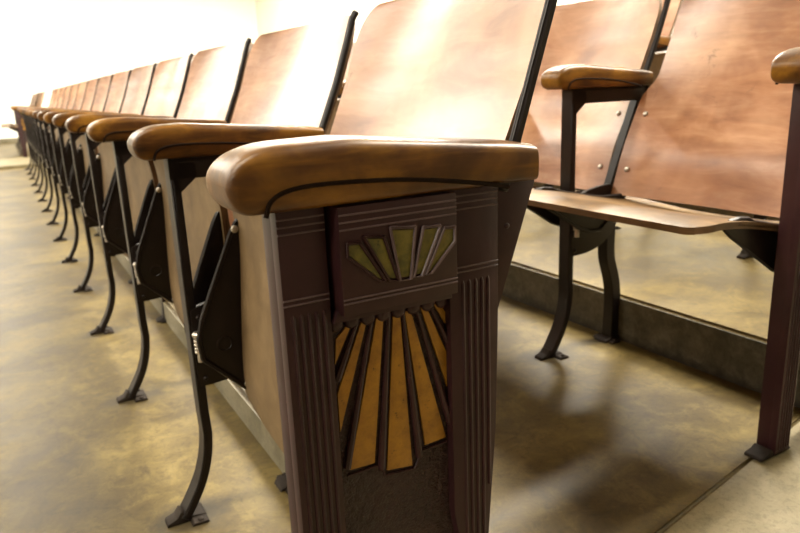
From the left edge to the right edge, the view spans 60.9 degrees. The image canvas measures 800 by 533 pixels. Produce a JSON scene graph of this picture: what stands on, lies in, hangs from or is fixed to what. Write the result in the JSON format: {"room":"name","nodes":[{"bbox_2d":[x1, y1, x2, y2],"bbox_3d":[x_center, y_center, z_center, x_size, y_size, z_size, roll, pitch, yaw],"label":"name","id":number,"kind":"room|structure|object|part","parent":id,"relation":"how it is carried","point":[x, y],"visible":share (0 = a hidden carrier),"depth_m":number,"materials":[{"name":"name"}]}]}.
{"room":"auditorium","nodes":[
{"label":"auditorium","id":0,"kind":"room"},
{"bbox_2d":[0,0,257,138],"bbox_3d":[-7.593,-3.688,11.678,10.900,3.420,0.150,-11,17,-28],"label":"wall","id":1,"kind":"structure","parent":0,"point":[46,46],"depth_m":12.61,"materials":[{"name":"white paint"}]},
{"bbox_2d":[0,138,18,143],"bbox_3d":[-7.445,-2.187,12.026,10.600,0.090,0.015,-11,17,-28],"label":"baseboard","id":2,"kind":"structure","parent":1,"relation":"attached to","point":[7,140],"depth_m":12.24,"materials":[{"name":"concrete"}]},
{"bbox_2d":[0,142,290,532],"bbox_3d":[-2.478,-0.408,4.840,11.830,0.155,17.800,-11,17,-28],"label":"floor","id":3,"kind":"structure","parent":0,"point":[74,458],"depth_m":1.56,"materials":[{"name":"concrete"}]},
{"bbox_2d":[1,93,38,150],"bbox_3d":[-5.512,-2.106,9.959,0.588,0.830,0.579,-11,17,-28],"label":"seat","id":4,"kind":"object","parent":3,"relation":"on","point":[37,93],"visible":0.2,"depth_m":9.78,"materials":[{"name":"paint"}]},
{"bbox_2d":[1,92,41,152],"bbox_3d":[-5.233,-1.992,9.486,0.588,0.830,0.579,-11,17,-28],"label":"seat","id":5,"kind":"object","parent":3,"relation":"on","point":[40,92],"visible":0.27,"depth_m":9.29,"materials":[{"name":"paint"}]},
{"bbox_2d":[10,94,33,144],"bbox_3d":[-6.288,-2.457,11.415,0.441,0.829,0.579,-11,17,-28],"label":"seat","id":6,"kind":"object","parent":3,"relation":"on","point":[33,94],"visible":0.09,"depth_m":11.49,"materials":[{"name":"paint"}]},
{"bbox_2d":[10,94,34,146],"bbox_3d":[-6.008,-2.344,10.941,0.441,0.829,0.579,-11,17,-28],"label":"seat","id":7,"kind":"object","parent":3,"relation":"on","point":[34,94],"visible":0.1,"depth_m":11.05,"materials":[{"name":"paint"}]},
{"bbox_2d":[1,92,44,155],"bbox_3d":[-4.953,-1.879,9.012,0.588,0.830,0.579,-11,17,-28],"label":"seat","id":8,"kind":"object","parent":3,"relation":"on","point":[14,128],"visible":0.36,"depth_m":8.80,"materials":[{"name":"paint"}]},
{"bbox_3d":[-4.809,-2.075,9.016,0.274,0.465,0.521,-11,17,-28],"label":"backrest","id":9,"kind":"part","parent":8,"relation":"part of","materials":[{"name":"brown wood"}]},
{"bbox_2d":[11,93,36,148],"bbox_3d":[-5.729,-2.231,10.468,0.441,0.829,0.579,-11,17,-28],"label":"seat","id":10,"kind":"object","parent":3,"relation":"on","point":[36,93],"visible":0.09,"depth_m":10.26,"materials":[{"name":"paint"}]},
{"bbox_2d":[11,91,38,156],"bbox_3d":[-4.779,-1.825,8.773,0.349,0.832,0.095,-11,17,-28],"label":"seat","id":11,"kind":"object","parent":3,"relation":"on","point":[19,116],"visible":0.39,"depth_m":8.72,"materials":[{"name":"brown wood"}]},
{"bbox_3d":[-4.809,-2.026,8.694,0.288,0.057,0.073,-11,17,-28],"label":"armrest","id":12,"kind":"part","parent":11,"relation":"part of","materials":[{"name":"brown wood"}]},
{"bbox_3d":[-4.771,-1.715,8.789,0.264,0.603,0.036,-11,17,-28],"label":"panel","id":13,"kind":"part","parent":11,"relation":"part of","materials":[{"name":"brown paint"}]},
{"bbox_2d":[17,89,55,169],"bbox_3d":[-3.722,-1.424,7.091,0.460,0.829,0.591,-11,17,-28],"label":"seat","id":14,"kind":"object","parent":3,"relation":"on","point":[54,90],"visible":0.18,"depth_m":7.23,"materials":[{"name":"paint"}]},
{"bbox_3d":[-3.995,-1.341,7.254,0.066,0.603,0.034,-11,17,-28],"label":"leg","id":15,"kind":"part","parent":14,"relation":"part of","materials":[{"name":"paint"}]},
{"bbox_3d":[-3.625,-1.611,7.069,0.252,0.465,0.533,-11,17,-28],"label":"backrest","id":16,"kind":"part","parent":14,"relation":"part of","materials":[{"name":"brown wood"}]},
{"bbox_2d":[18,88,59,174],"bbox_3d":[-3.442,-1.311,6.617,0.460,0.829,0.591,-11,17,-28],"label":"seat","id":17,"kind":"object","parent":3,"relation":"on","point":[56,97],"visible":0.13,"depth_m":6.76,"materials":[{"name":"paint"}]},
{"bbox_3d":[-3.715,-1.228,6.781,0.066,0.603,0.034,-11,17,-28],"label":"leg","id":18,"kind":"part","parent":17,"relation":"part of","materials":[{"name":"paint"}]},
{"bbox_3d":[-3.345,-1.498,6.595,0.252,0.465,0.533,-11,17,-28],"label":"backrest","id":19,"kind":"part","parent":17,"relation":"part of","materials":[{"name":"brown wood"}]},
{"bbox_2d":[19,86,65,179],"bbox_3d":[-3.163,-1.197,6.144,0.460,0.829,0.591,-11,17,-28],"label":"seat","id":20,"kind":"object","parent":3,"relation":"on","point":[62,89],"visible":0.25,"depth_m":6.28,"materials":[{"name":"paint"}]},
{"bbox_3d":[-3.435,-1.114,6.307,0.066,0.603,0.034,-11,17,-28],"label":"leg","id":21,"kind":"part","parent":20,"relation":"part of","materials":[{"name":"paint"}]},
{"bbox_3d":[-3.066,-1.384,6.122,0.252,0.465,0.533,-11,17,-28],"label":"backrest","id":22,"kind":"part","parent":20,"relation":"part of","materials":[{"name":"brown wood"}]},
{"bbox_2d":[21,85,71,185],"bbox_3d":[-2.883,-1.084,5.670,0.460,0.829,0.591,-11,17,-28],"label":"seat","id":23,"kind":"object","parent":3,"relation":"on","point":[67,88],"visible":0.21,"depth_m":5.80,"materials":[{"name":"paint"}]},
{"bbox_3d":[-3.155,-1.001,5.834,0.066,0.603,0.034,-11,17,-28],"label":"leg","id":24,"kind":"part","parent":23,"relation":"part of","materials":[{"name":"paint"}]},
{"bbox_3d":[-2.786,-1.271,5.648,0.252,0.465,0.533,-11,17,-28],"label":"backrest","id":25,"kind":"part","parent":23,"relation":"part of","materials":[{"name":"brown wood"}]},
{"bbox_2d":[23,83,78,192],"bbox_3d":[-2.603,-0.971,5.196,0.460,0.829,0.591,-11,17,-28],"label":"seat","id":26,"kind":"object","parent":3,"relation":"on","point":[74,87],"visible":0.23,"depth_m":5.33,"materials":[{"name":"paint"}]},
{"bbox_3d":[-2.876,-0.888,5.360,0.066,0.603,0.034,-11,17,-28],"label":"leg","id":27,"kind":"part","parent":26,"relation":"part of","materials":[{"name":"paint"}]},
{"bbox_3d":[-2.506,-1.158,5.174,0.252,0.465,0.533,-11,17,-28],"label":"backrest","id":28,"kind":"part","parent":26,"relation":"part of","materials":[{"name":"brown wood"}]},
{"bbox_2d":[26,80,89,201],"bbox_3d":[-2.323,-0.858,4.723,0.460,0.829,0.591,-11,17,-28],"label":"seat","id":29,"kind":"object","parent":3,"relation":"on","point":[80,93],"visible":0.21,"depth_m":4.85,"materials":[{"name":"paint"}]},
{"bbox_3d":[-2.596,-0.775,4.887,0.066,0.603,0.034,-11,17,-28],"label":"leg","id":30,"kind":"part","parent":29,"relation":"part of","materials":[{"name":"paint"}]},
{"bbox_3d":[-2.509,-1.110,4.864,0.299,0.054,0.067,-11,17,-28],"label":"armrest","id":31,"kind":"part","parent":29,"relation":"part of","materials":[{"name":"brown wood"}]},
{"bbox_3d":[-2.226,-1.045,4.701,0.252,0.465,0.533,-11,17,-28],"label":"backrest","id":32,"kind":"part","parent":29,"relation":"part of","materials":[{"name":"brown wood"}]},
{"bbox_2d":[29,78,97,211],"bbox_3d":[-2.043,-0.744,4.249,0.460,0.829,0.591,-11,17,-28],"label":"seat","id":33,"kind":"object","parent":3,"relation":"on","point":[91,85],"visible":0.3,"depth_m":4.38,"materials":[{"name":"paint"}]},
{"bbox_3d":[-2.316,-0.661,4.413,0.066,0.603,0.034,-11,17,-28],"label":"leg","id":34,"kind":"part","parent":33,"relation":"part of","materials":[{"name":"paint"}]},
{"bbox_3d":[-2.229,-0.997,4.390,0.299,0.054,0.067,-11,17,-28],"label":"armrest","id":35,"kind":"part","parent":33,"relation":"part of","materials":[{"name":"brown wood"}]},
{"bbox_3d":[-2.117,-0.960,4.455,0.221,0.497,0.022,-11,17,-28],"label":"post","id":36,"kind":"part","parent":33,"relation":"part of","materials":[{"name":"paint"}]},
{"bbox_3d":[-1.946,-0.931,4.227,0.252,0.465,0.533,-11,17,-28],"label":"backrest","id":37,"kind":"part","parent":33,"relation":"part of","materials":[{"name":"brown wood"}]},
{"bbox_2d":[32,75,110,224],"bbox_3d":[-1.764,-0.631,3.776,0.460,0.829,0.591,-11,17,-28],"label":"seat","id":38,"kind":"object","parent":3,"relation":"on","point":[102,86],"visible":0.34,"depth_m":3.90,"materials":[{"name":"paint"}]},
{"bbox_3d":[-2.036,-0.548,3.939,0.066,0.603,0.034,-11,17,-28],"label":"leg","id":39,"kind":"part","parent":38,"relation":"part of","materials":[{"name":"paint"}]},
{"bbox_3d":[-1.945,-0.569,3.966,0.150,0.154,0.022,-11,17,-28],"label":"hinge plate","id":40,"kind":"part","parent":38,"relation":"part of","materials":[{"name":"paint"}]},
{"bbox_3d":[-1.949,-0.884,3.917,0.299,0.054,0.067,-11,17,-28],"label":"armrest","id":41,"kind":"part","parent":38,"relation":"part of","materials":[{"name":"brown wood"}]},
{"bbox_3d":[-1.837,-0.847,3.981,0.221,0.497,0.022,-11,17,-28],"label":"post","id":42,"kind":"part","parent":38,"relation":"part of","materials":[{"name":"metal"}]},
{"bbox_3d":[-1.667,-0.818,3.754,0.252,0.465,0.533,-11,17,-28],"label":"backrest","id":43,"kind":"part","parent":38,"relation":"part of","materials":[{"name":"brown wood"}]},
{"bbox_2d":[37,69,132,240],"bbox_3d":[-1.484,-0.518,3.302,0.460,0.829,0.591,-11,17,-28],"label":"seat","id":44,"kind":"object","parent":3,"relation":"on","point":[117,85],"visible":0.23,"depth_m":3.43,"materials":[{"name":"paint"}]},
{"bbox_3d":[-1.756,-0.435,3.466,0.066,0.603,0.034,-11,17,-28],"label":"leg","id":45,"kind":"part","parent":44,"relation":"part of","materials":[{"name":"paint"}]},
{"bbox_3d":[-1.665,-0.456,3.492,0.150,0.154,0.022,-11,17,-28],"label":"hinge plate","id":46,"kind":"part","parent":44,"relation":"part of","materials":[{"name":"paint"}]},
{"bbox_3d":[-1.669,-0.770,3.443,0.299,0.054,0.067,-11,17,-28],"label":"armrest","id":47,"kind":"part","parent":44,"relation":"part of","materials":[{"name":"brown wood"}]},
{"bbox_3d":[-1.557,-0.733,3.507,0.221,0.497,0.022,-11,17,-28],"label":"post","id":48,"kind":"part","parent":44,"relation":"part of","materials":[{"name":"metal"}]},
{"bbox_3d":[-1.387,-0.705,3.280,0.252,0.465,0.533,-11,17,-28],"label":"backrest","id":49,"kind":"part","parent":44,"relation":"part of","materials":[{"name":"brown wood"}]},
{"bbox_2d":[43,63,158,262],"bbox_3d":[-1.204,-0.405,2.829,0.460,0.829,0.591,-11,17,-28],"label":"seat","id":50,"kind":"object","parent":3,"relation":"on","point":[137,83],"visible":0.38,"depth_m":2.95,"materials":[{"name":"paint"}]},
{"bbox_3d":[-1.366,-0.612,2.988,0.249,0.052,0.034,-11,17,-28],"label":"arm rail","id":51,"kind":"part","parent":50,"relation":"part of","materials":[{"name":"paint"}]},
{"bbox_3d":[-1.476,-0.322,2.992,0.066,0.603,0.034,-11,17,-28],"label":"leg","id":52,"kind":"part","parent":50,"relation":"part of","materials":[{"name":"paint"}]},
{"bbox_3d":[-1.385,-0.342,3.019,0.150,0.154,0.022,-11,17,-28],"label":"hinge plate","id":53,"kind":"part","parent":50,"relation":"part of","materials":[{"name":"paint"}]},
{"bbox_3d":[-1.389,-0.657,2.969,0.299,0.054,0.067,-11,17,-28],"label":"armrest","id":54,"kind":"part","parent":50,"relation":"part of","materials":[{"name":"brown wood"}]},
{"bbox_3d":[-1.277,-0.620,3.034,0.221,0.497,0.022,-11,17,-28],"label":"post","id":55,"kind":"part","parent":50,"relation":"part of","materials":[{"name":"paint"}]},
{"bbox_3d":[-1.107,-0.592,2.807,0.252,0.465,0.533,-11,17,-28],"label":"backrest","id":56,"kind":"part","parent":50,"relation":"part of","materials":[{"name":"brown wood"}]},
{"bbox_2d":[52,54,194,291],"bbox_3d":[-0.924,-0.291,2.355,0.460,0.829,0.591,-11,17,-28],"label":"seat","id":57,"kind":"object","parent":3,"relation":"on","point":[165,84],"visible":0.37,"depth_m":2.46,"materials":[{"name":"paint"}]},
{"bbox_3d":[-1.086,-0.498,2.515,0.249,0.052,0.034,-11,17,-28],"label":"arm rail","id":58,"kind":"part","parent":57,"relation":"part of","materials":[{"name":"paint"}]},
{"bbox_3d":[-1.196,-0.208,2.519,0.066,0.603,0.034,-11,17,-28],"label":"leg","id":59,"kind":"part","parent":57,"relation":"part of","materials":[{"name":"paint"}]},
{"bbox_3d":[-1.105,-0.229,2.545,0.150,0.154,0.022,-11,17,-28],"label":"hinge plate","id":60,"kind":"part","parent":57,"relation":"part of","materials":[{"name":"paint"}]},
{"bbox_3d":[-1.110,-0.544,2.496,0.299,0.054,0.067,-11,17,-28],"label":"armrest","id":61,"kind":"part","parent":57,"relation":"part of","materials":[{"name":"brown wood"}]},
{"bbox_3d":[-0.998,-0.507,2.560,0.221,0.497,0.022,-11,17,-28],"label":"post","id":62,"kind":"part","parent":57,"relation":"part of","materials":[{"name":"metal"}]},
{"bbox_3d":[-0.827,-0.478,2.333,0.252,0.465,0.533,-11,17,-28],"label":"backrest","id":63,"kind":"part","parent":57,"relation":"part of","materials":[{"name":"brown wood"}]},
{"bbox_2d":[65,41,253,334],"bbox_3d":[-0.644,-0.178,1.881,0.460,0.829,0.591,-11,17,-28],"label":"seat","id":64,"kind":"object","parent":3,"relation":"on","point":[210,80],"visible":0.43,"depth_m":1.96,"materials":[{"name":"paint"}]},
{"bbox_3d":[-0.806,-0.385,2.041,0.249,0.052,0.034,-11,17,-28],"label":"arm rail","id":65,"kind":"part","parent":64,"relation":"part of","materials":[{"name":"paint"}]},
{"bbox_3d":[-0.917,-0.095,2.045,0.066,0.603,0.034,-11,17,-28],"label":"leg","id":66,"kind":"part","parent":64,"relation":"part of","materials":[{"name":"paint"}]},
{"bbox_3d":[-0.826,-0.116,2.072,0.150,0.154,0.022,-11,17,-28],"label":"hinge plate","id":67,"kind":"part","parent":64,"relation":"part of","materials":[{"name":"paint"}]},
{"bbox_3d":[-0.830,-0.431,2.022,0.299,0.054,0.067,-11,17,-28],"label":"armrest","id":68,"kind":"part","parent":64,"relation":"part of","materials":[{"name":"brown wood"}]},
{"bbox_3d":[-0.770,0.006,2.154,0.054,0.335,0.030,-11,17,-28],"label":"leg","id":69,"kind":"part","parent":64,"relation":"part of","materials":[{"name":"paint"}]},
{"bbox_3d":[-0.718,-0.394,2.087,0.221,0.497,0.022,-11,17,-28],"label":"post","id":70,"kind":"part","parent":64,"relation":"part of","materials":[{"name":"metal"}]},
{"bbox_3d":[-0.547,-0.365,1.859,0.252,0.465,0.533,-11,17,-28],"label":"backrest","id":71,"kind":"part","parent":64,"relation":"part of","materials":[{"name":"brown wood"}]},
{"bbox_2d":[86,15,355,402],"bbox_3d":[-0.364,-0.065,1.408,0.460,0.829,0.591,-11,17,-28],"label":"seat","id":72,"kind":"object","parent":3,"relation":"on","point":[289,74],"visible":0.57,"depth_m":1.48,"materials":[{"name":"paint"}]},
{"bbox_3d":[-0.526,-0.272,1.567,0.249,0.052,0.034,-11,17,-28],"label":"arm rail","id":73,"kind":"part","parent":72,"relation":"part of","materials":[{"name":"metal"}]},
{"bbox_3d":[-0.637,0.018,1.572,0.066,0.603,0.034,-11,17,-28],"label":"leg","id":74,"kind":"part","parent":72,"relation":"part of","materials":[{"name":"paint"}]},
{"bbox_3d":[-0.546,-0.003,1.598,0.150,0.154,0.022,-11,17,-28],"label":"hinge plate","id":75,"kind":"part","parent":72,"relation":"part of","materials":[{"name":"paint"}]},
{"bbox_3d":[-0.550,-0.318,1.549,0.299,0.054,0.067,-11,17,-28],"label":"armrest","id":76,"kind":"part","parent":72,"relation":"part of","materials":[{"name":"brown wood"}]},
{"bbox_3d":[-0.438,-0.280,1.613,0.221,0.497,0.022,-11,17,-28],"label":"post","id":77,"kind":"part","parent":72,"relation":"part of","materials":[{"name":"metal"}]},
{"bbox_3d":[-0.267,-0.252,1.386,0.252,0.465,0.533,-11,17,-28],"label":"backrest","id":78,"kind":"part","parent":72,"relation":"part of","materials":[{"name":"brown wood"}]},
{"bbox_2d":[127,0,544,527],"bbox_3d":[-0.096,0.049,0.935,0.441,0.829,0.579,-11,17,-28],"label":"seat","id":79,"kind":"object","parent":3,"relation":"on","point":[418,68],"visible":0.52,"depth_m":1.01,"materials":[{"name":"brown wood"}]},
{"bbox_3d":[-0.357,0.131,1.098,0.066,0.603,0.034,-11,17,-28],"label":"leg","id":80,"kind":"part","parent":79,"relation":"part of","materials":[{"name":"paint"}]},
{"bbox_3d":[-0.247,-0.159,1.094,0.249,0.052,0.034,-11,17,-28],"label":"arm rail","id":81,"kind":"part","parent":79,"relation":"part of","materials":[{"name":"metal"}]},
{"bbox_3d":[-0.266,0.111,1.125,0.150,0.154,0.022,-11,17,-28],"label":"hinge plate","id":82,"kind":"part","parent":79,"relation":"part of","materials":[{"name":"paint"}]},
{"bbox_3d":[-0.270,-0.204,1.075,0.299,0.054,0.067,-11,17,-28],"label":"armrest","id":83,"kind":"part","parent":79,"relation":"part of","materials":[{"name":"brown wood"}]},
{"bbox_3d":[-0.158,-0.167,1.139,0.221,0.497,0.022,-11,17,-28],"label":"post","id":84,"kind":"part","parent":79,"relation":"part of","materials":[{"name":"metal"}]},
{"bbox_3d":[-0.016,-0.135,0.904,0.274,0.465,0.521,-11,17,-28],"label":"backrest","id":85,"kind":"part","parent":79,"relation":"part of","materials":[{"name":"brown wood"}]},
{"bbox_2d":[206,0,557,532],"bbox_3d":[0.015,0.115,0.661,0.349,0.832,0.095,-11,17,-28],"label":"end panel","id":86,"kind":"object","parent":3,"relation":"on","point":[389,258],"visible":1,"depth_m":0.60,"materials":[{"name":"brown paint"}]},
{"bbox_3d":[-0.015,-0.086,0.582,0.288,0.057,0.073,-11,17,-28],"label":"armrest","id":87,"kind":"part","parent":86,"relation":"part of","materials":[{"name":"brown wood"}]},
{"bbox_3d":[0.022,0.225,0.677,0.264,0.603,0.036,-11,17,-28],"label":"panel","id":88,"kind":"part","parent":86,"relation":"part of","materials":[{"name":"brown paint"}]},
{"bbox_3d":[0.126,-0.190,0.626,0.091,0.234,0.010,-11,17,-28],"label":"post","id":89,"kind":"part","parent":86,"relation":"part of","materials":[{"name":"metal"}]},
{"bbox_2d":[255,0,682,41],"bbox_3d":[1.578,-2.755,6.676,0.150,3.420,17.800,-11,17,-28],"label":"wall","id":90,"kind":"structure","parent":0,"point":[272,15],"depth_m":11.85,"materials":[{"name":"beige paint"}]},
{"bbox_2d":[165,295,799,532],"bbox_3d":[-1.504,-0.383,4.321,0.893,0.090,7.956,-11,17,-28],"label":"floor","id":91,"kind":"structure","parent":0,"point":[620,437],"depth_m":1.24,"materials":[{"name":"concrete"}]},
{"bbox_2d":[68,194,284,472],"bbox_3d":[-1.890,-0.316,4.104,0.005,0.063,7.944,-11,17,-28],"label":"trim","id":92,"kind":"structure","parent":91,"relation":"attached to","point":[244,410],"depth_m":1.50,"materials":[{"name":"concrete"}]},
{"bbox_2d":[326,95,341,134],"bbox_3d":[-0.183,-0.493,2.724,0.434,0.829,0.561,-11,17,-28],"label":"seat","id":93,"kind":"object","parent":91,"relation":"on","point":[339,96],"visible":0.02,"depth_m":2.70,"materials":[{"name":"paint"}]},
{"bbox_2d":[339,80,345,94],"bbox_3d":[0.082,-0.386,2.275,0.434,0.829,0.561,-11,17,-28],"label":"seat","id":94,"kind":"object","parent":91,"relation":"on","point":[344,81],"visible":0.02,"depth_m":2.32,"materials":[{"name":"paint"}]},
{"bbox_2d":[343,42,355,80],"bbox_3d":[-0.448,-0.601,3.172,0.434,0.829,0.561,-11,17,-28],"label":"seat","id":95,"kind":"object","parent":91,"relation":"on","point":[353,45],"visible":0.02,"depth_m":2.99,"materials":[{"name":"paint"}]},
{"bbox_2d":[521,0,661,225],"bbox_3d":[0.283,-0.266,1.792,0.581,0.830,0.561,-11,17,-28],"label":"seat","id":96,"kind":"object","parent":91,"relation":"on","point":[611,33],"visible":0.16,"depth_m":1.73,"materials":[{"name":"paint"}]},
{"bbox_2d":[528,0,799,360],"bbox_3d":[0.549,-0.159,1.343,0.581,0.830,0.561,-11,17,-28],"label":"seat","id":97,"kind":"object","parent":91,"relation":"on","point":[711,130],"visible":0.91,"depth_m":1.43,"materials":[{"name":"brown wood"}]},
{"bbox_3d":[0.358,-0.087,1.536,0.066,0.603,0.034,-11,17,-28],"label":"leg","id":98,"kind":"part","parent":97,"relation":"part of","materials":[{"name":"paint"}]},
{"bbox_3d":[0.450,-0.108,1.562,0.150,0.154,0.022,-11,17,-28],"label":"hinge plate","id":99,"kind":"part","parent":97,"relation":"part of","materials":[{"name":"paint"}]},
{"bbox_3d":[0.438,-0.422,1.509,0.283,0.054,0.067,-11,17,-28],"label":"armrest","id":100,"kind":"part","parent":97,"relation":"part of","materials":[{"name":"brown wood"}]},
{"bbox_3d":[0.458,-0.375,1.525,0.223,0.052,0.034,-11,17,-28],"label":"arm rail","id":101,"kind":"part","parent":97,"relation":"part of","materials":[{"name":"metal"}]},
{"bbox_3d":[0.505,0.014,1.644,0.054,0.335,0.030,-11,17,-28],"label":"leg","id":102,"kind":"part","parent":97,"relation":"part of","materials":[{"name":"paint"}]},
{"bbox_3d":[0.542,-0.383,1.568,0.205,0.496,0.022,-11,17,-28],"label":"post","id":103,"kind":"part","parent":97,"relation":"part of","materials":[{"name":"metal"}]},
{"bbox_3d":[0.704,-0.357,1.353,0.238,0.465,0.503,-11,17,-28],"label":"backrest","id":104,"kind":"part","parent":97,"relation":"part of","materials":[{"name":"brown wood"}]},
{"bbox_2d":[744,47,799,461],"bbox_3d":[0.715,-0.109,1.124,0.349,0.832,0.095,-11,17,-28],"label":"end panel","id":105,"kind":"object","parent":91,"relation":"on","point":[782,357],"visible":0.94,"depth_m":1.09,"materials":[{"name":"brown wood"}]},
{"bbox_3d":[0.686,-0.311,1.044,0.288,0.057,0.073,-11,17,-28],"label":"armrest","id":106,"kind":"part","parent":105,"relation":"part of","materials":[{"name":"brown wood"}]},
{"bbox_2d":[511,208,773,342],"bbox_3d":[-0.779,-0.596,4.789,0.895,0.204,7.804,-11,17,-28],"label":"floor","id":107,"kind":"structure","parent":0,"point":[700,278],"depth_m":1.84,"materials":[{"name":"concrete"}]},
{"bbox_2d":[544,0,681,186],"bbox_3d":[0.731,-0.625,2.630,0.434,0.829,0.561,-11,17,-28],"label":"seat","id":108,"kind":"object","parent":107,"relation":"on","point":[675,5],"visible":0.02,"depth_m":2.41,"materials":[{"name":"paint"}]},
{"bbox_3d":[0.823,-0.811,2.605,0.238,0.465,0.503,-11,17,-28],"label":"backrest","id":109,"kind":"part","parent":108,"relation":"part of","materials":[{"name":"brown wood"}]},
{"bbox_2d":[615,1,682,228],"bbox_3d":[0.996,-0.517,2.181,0.434,0.829,0.561,-11,17,-28],"label":"seat","id":110,"kind":"object","parent":107,"relation":"on","point":[664,41],"visible":0.04,"depth_m":2.27,"materials":[{"name":"paint"}]},
{"bbox_3d":[0.841,-0.722,2.328,0.223,0.052,0.034,-11,17,-28],"label":"arm rail","id":111,"kind":"part","parent":110,"relation":"part of","materials":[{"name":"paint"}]},
{"bbox_3d":[0.822,-0.768,2.312,0.283,0.054,0.067,-11,17,-28],"label":"armrest","id":112,"kind":"part","parent":110,"relation":"part of","materials":[{"name":"brown wood"}]},
{"bbox_2d":[502,264,799,407],"bbox_3d":[-1.167,-0.562,4.563,0.005,0.107,7.792,-11,17,-28],"label":"step riser","id":113,"kind":"structure","parent":107,"relation":"attached to","point":[737,359],"depth_m":1.56,"materials":[{"name":"concrete"}]},
{"bbox_2d":[736,214,766,258],"bbox_3d":[1.261,-0.410,1.733,0.434,0.829,0.561,-11,17,-28],"label":"seat","id":114,"kind":"object","parent":107,"relation":"on","point":[743,254],"visible":0.02,"depth_m":1.94,"materials":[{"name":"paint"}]},
{"bbox_2d":[664,422,799,532],"bbox_3d":[1.189,0.256,0.649,7.560,0.530,1.477,-14,19,-38],"label":"floor","id":115,"kind":"structure","parent":0,"point":[762,497],"depth_m":1.03,"materials":[{"name":"concrete"}]},
{"bbox_3d":[0.759,-0.962,5.701,2.770,0.320,7.652,-11,17,-28],"label":"floor","id":116,"kind":"structure","parent":0,"visible":0},
{"bbox_2d":[533,182,779,220],"bbox_3d":[-0.443,-0.832,5.016,0.005,0.109,7.640,-11,17,-28],"label":"trim","id":117,"kind":"structure","parent":116,"relation":"attached to","point":[692,207],"depth_m":2.42,"materials":[{"name":"metal"}]}
]}

